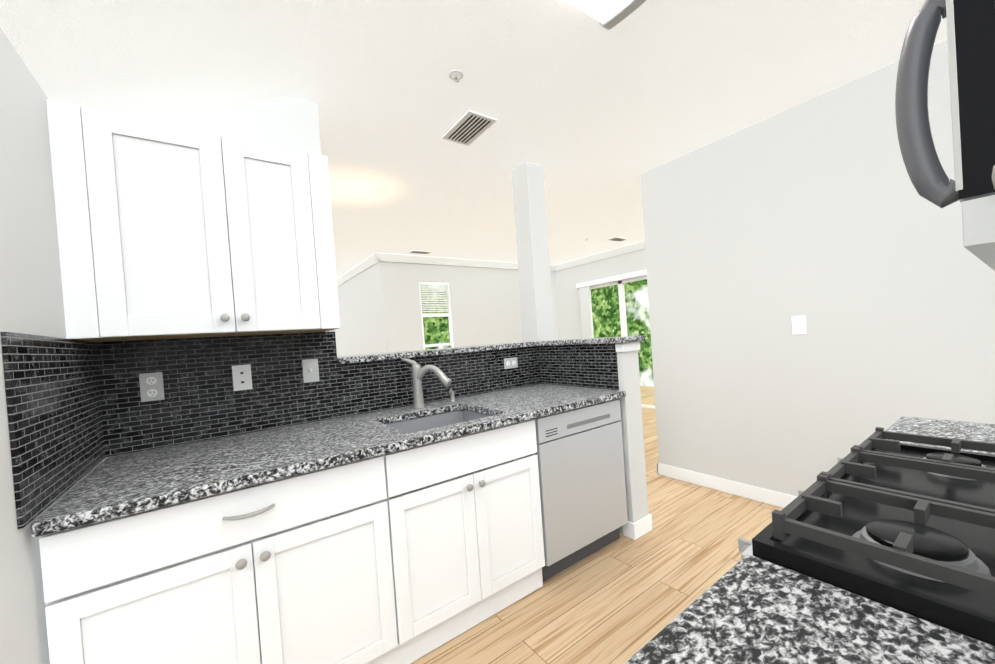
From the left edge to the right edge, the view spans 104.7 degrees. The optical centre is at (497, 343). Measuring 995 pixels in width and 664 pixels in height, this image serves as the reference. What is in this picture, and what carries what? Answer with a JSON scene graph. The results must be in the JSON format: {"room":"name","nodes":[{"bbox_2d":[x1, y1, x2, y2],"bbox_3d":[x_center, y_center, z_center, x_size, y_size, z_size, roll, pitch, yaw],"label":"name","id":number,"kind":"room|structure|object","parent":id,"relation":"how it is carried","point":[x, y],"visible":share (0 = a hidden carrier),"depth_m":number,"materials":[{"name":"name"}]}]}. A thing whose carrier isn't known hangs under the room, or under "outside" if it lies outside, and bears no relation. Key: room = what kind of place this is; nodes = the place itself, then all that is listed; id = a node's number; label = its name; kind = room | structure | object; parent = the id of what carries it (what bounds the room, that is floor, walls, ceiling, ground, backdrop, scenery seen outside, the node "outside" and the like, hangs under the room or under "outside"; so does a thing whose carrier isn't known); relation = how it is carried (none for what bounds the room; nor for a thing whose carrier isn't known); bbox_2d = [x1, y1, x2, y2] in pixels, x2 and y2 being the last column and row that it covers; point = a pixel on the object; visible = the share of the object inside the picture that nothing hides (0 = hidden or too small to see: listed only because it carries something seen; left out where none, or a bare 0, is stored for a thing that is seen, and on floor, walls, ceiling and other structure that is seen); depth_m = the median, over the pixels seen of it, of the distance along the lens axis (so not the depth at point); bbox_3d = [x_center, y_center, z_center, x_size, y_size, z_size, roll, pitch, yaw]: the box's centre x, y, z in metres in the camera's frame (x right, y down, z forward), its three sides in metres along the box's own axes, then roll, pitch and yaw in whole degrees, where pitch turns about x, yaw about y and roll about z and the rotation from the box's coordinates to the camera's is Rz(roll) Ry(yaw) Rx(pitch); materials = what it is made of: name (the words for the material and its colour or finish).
{"room":"kitchen","nodes":[
{"label":"kitchen","id":0,"kind":"room"},
{"bbox_2d":[0,0,947,278],"bbox_3d":[0.025,-1.200,4.527,12.000,0.598,11.900,-5,1,-36],"label":"ceiling","id":1,"kind":"structure","parent":0,"point":[592,116],"depth_m":1.94,"materials":[{"name":"white paint"}]},
{"bbox_2d":[46,99,339,341],"bbox_3d":[-1.204,-0.436,1.656,0.874,0.799,0.366,-5,1,-36],"label":"upper cabinet","id":2,"kind":"object","parent":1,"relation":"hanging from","point":[166,231],"visible":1,"depth_m":1.48,"materials":[{"name":"white wood"}]},
{"bbox_2d":[448,70,462,81],"bbox_3d":[-0.208,-1.331,1.891,0.073,0.027,0.084,-5,1,-36],"label":"sprinkler","id":3,"kind":"object","parent":1,"relation":"in","point":[455,79],"depth_m":1.92,"materials":[{"name":"white"}]},
{"bbox_2d":[442,110,496,145],"bbox_3d":[-0.181,-1.340,2.380,0.205,0.027,0.347,-5,1,-36],"label":"ceiling vent","id":4,"kind":"object","parent":1,"relation":"in","point":[468,127],"depth_m":2.40,"materials":[{"name":"white metal"}]},
{"bbox_2d":[567,0,645,29],"bbox_3d":[0.294,-1.329,1.335,0.595,0.086,0.280,-5,1,-36],"label":"ceiling light fixture","id":5,"kind":"object","parent":1,"relation":"attached to","point":[608,14],"visible":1,"depth_m":1.50,"materials":[{"name":"white"}]},
{"bbox_2d":[0,27,994,663],"bbox_3d":[-0.194,-0.070,4.477,6.240,2.620,9.740,-5,1,-36],"label":"wall","id":6,"kind":"structure","parent":0,"point":[832,225],"depth_m":2.39,"materials":[{"name":"grey paint"}]},
{"bbox_2d":[0,332,618,528],"bbox_3d":[-0.419,0.141,1.931,2.394,0.470,0.804,-5,1,-36],"label":"tile backsplash","id":7,"kind":"structure","parent":6,"relation":"attached to","point":[77,410],"depth_m":1.73,"materials":[{"name":"tile"}]},
{"bbox_2d":[139,372,164,401],"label":"outlet","id":8,"kind":"object","parent":7,"relation":"attached to","point":[151,387],"depth_m":1.65,"materials":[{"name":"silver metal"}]},
{"bbox_2d":[232,364,252,390],"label":"outlet","id":9,"kind":"object","parent":7,"relation":"attached to","point":[242,378],"depth_m":1.83,"materials":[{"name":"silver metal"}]},
{"bbox_2d":[302,359,318,382],"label":"light switch","id":10,"kind":"object","parent":7,"relation":"attached to","point":[310,366],"depth_m":2.01,"materials":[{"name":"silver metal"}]},
{"bbox_2d":[337,335,645,363],"bbox_3d":[-0.075,0.038,2.406,1.663,0.034,1.160,-5,1,-36],"label":"bar","id":11,"kind":"object","parent":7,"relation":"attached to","point":[412,354],"visible":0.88,"depth_m":2.44,"materials":[{"name":"stone"}]},
{"bbox_2d":[504,357,517,368],"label":"outlet","id":12,"kind":"object","parent":7,"relation":"attached to","point":[509,363],"depth_m":2.78,"materials":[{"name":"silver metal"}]},
{"bbox_2d":[337,241,644,286],"bbox_3d":[0.202,-1.378,5.828,3.575,0.105,7.800,-5,1,-36],"label":"crown molding","id":13,"kind":"structure","parent":6,"relation":"attached to","point":[370,261],"depth_m":6.30,"materials":[{"name":"white wood"}]},
{"bbox_2d":[419,270,654,408],"bbox_3d":[0.902,0.027,5.646,3.015,2.240,2.970,-5,1,-36],"label":"window frames","id":14,"kind":"structure","parent":6,"relation":"in","point":[585,288],"depth_m":6.30,"materials":[{"name":"white"}]},
{"bbox_2d":[615,341,796,539],"bbox_3d":[1.544,0.521,4.236,3.500,1.205,5.840,-5,1,-36],"label":"baseboard","id":15,"kind":"structure","parent":6,"relation":"attached to","point":[638,529],"depth_m":2.75,"materials":[{"name":"white wood"}]},
{"bbox_2d":[791,315,806,333],"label":"light switch","id":16,"kind":"object","parent":6,"relation":"attached to","point":[798,322],"depth_m":2.48,"materials":[{"name":"white plastic"}]},
{"bbox_2d":[410,386,782,663],"bbox_3d":[0.196,1.245,4.562,12.000,0.060,11.900,-5,1,-36],"label":"floor","id":17,"kind":"structure","parent":0,"point":[622,599],"depth_m":1.92,"materials":[{"name":"wood"}]},
{"bbox_2d":[39,419,544,663],"bbox_3d":[-0.657,0.875,1.739,1.665,0.871,0.788,-5,1,-36],"label":"base cabinet","id":18,"kind":"object","parent":17,"relation":"on","point":[371,560],"visible":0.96,"depth_m":1.34,"materials":[{"name":"white wood"}]},
{"bbox_2d":[31,384,625,536],"bbox_3d":[-0.405,0.395,1.940,2.372,0.037,0.768,-5,1,-36],"label":"countertop","id":19,"kind":"structure","parent":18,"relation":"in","point":[108,488],"depth_m":1.46,"materials":[{"name":"stone"}]},
{"bbox_2d":[401,358,455,408],"bbox_3d":[-0.358,0.221,2.234,0.316,0.294,0.242,-5,1,-36],"label":"faucet","id":20,"kind":"object","parent":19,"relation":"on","point":[418,372],"visible":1,"depth_m":2.20,"materials":[{"name":"silver metal"}]},
{"bbox_2d":[386,409,512,492],"bbox_3d":[-0.282,0.517,1.951,0.584,0.220,0.504,-5,1,-36],"label":"sink basin","id":21,"kind":"object","parent":19,"relation":"hanging from","point":[429,422],"visible":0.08,"depth_m":2.16,"materials":[{"name":"silver metal"}]},
{"bbox_2d":[534,399,627,581],"bbox_3d":[0.317,0.799,2.390,0.662,0.870,0.637,-5,1,-36],"label":"dishwasher","id":22,"kind":"object","parent":17,"relation":"on","point":[579,453],"visible":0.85,"depth_m":2.10,"materials":[{"name":"grey metal"}]},
{"bbox_2d":[738,427,994,645],"bbox_3d":[0.920,0.720,0.619,0.770,0.959,0.705,-5,1,-36],"label":"gas range","id":23,"kind":"object","parent":17,"relation":"on","point":[879,517],"visible":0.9,"depth_m":0.60,"materials":[{"name":"black metal"}]},
{"bbox_3d":[0.985,0.776,0.629,1.632,0.871,0.648,-5,1,-36],"label":"base cabinet","id":24,"kind":"object","parent":17,"relation":"on","visible":0},
{"bbox_2d":[624,416,994,663],"bbox_3d":[0.954,0.319,0.621,1.640,0.037,0.646,-5,1,-36],"label":"countertop","id":25,"kind":"structure","parent":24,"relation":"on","point":[749,609],"depth_m":0.47,"materials":[{"name":"stone"}]},
{"bbox_2d":[895,0,994,270],"bbox_3d":[0.917,-0.333,0.502,0.765,0.393,0.457,-5,1,-36],"label":"microwave","id":26,"kind":"object","parent":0,"point":[971,42],"visible":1,"depth_m":0.42,"materials":[{"name":"silver metal"}]},
{"label":"outside","id":27,"kind":"structure","parent":0,"visible":0},
{"bbox_2d":[421,279,653,385],"bbox_3d":[2.575,-0.977,6.035,7.140,6.000,8.600,-5,1,-36],"label":"trees","id":28,"kind":"object","parent":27,"point":[605,311],"depth_m":8.58,"materials":[{"name":"green plant"}]}
]}

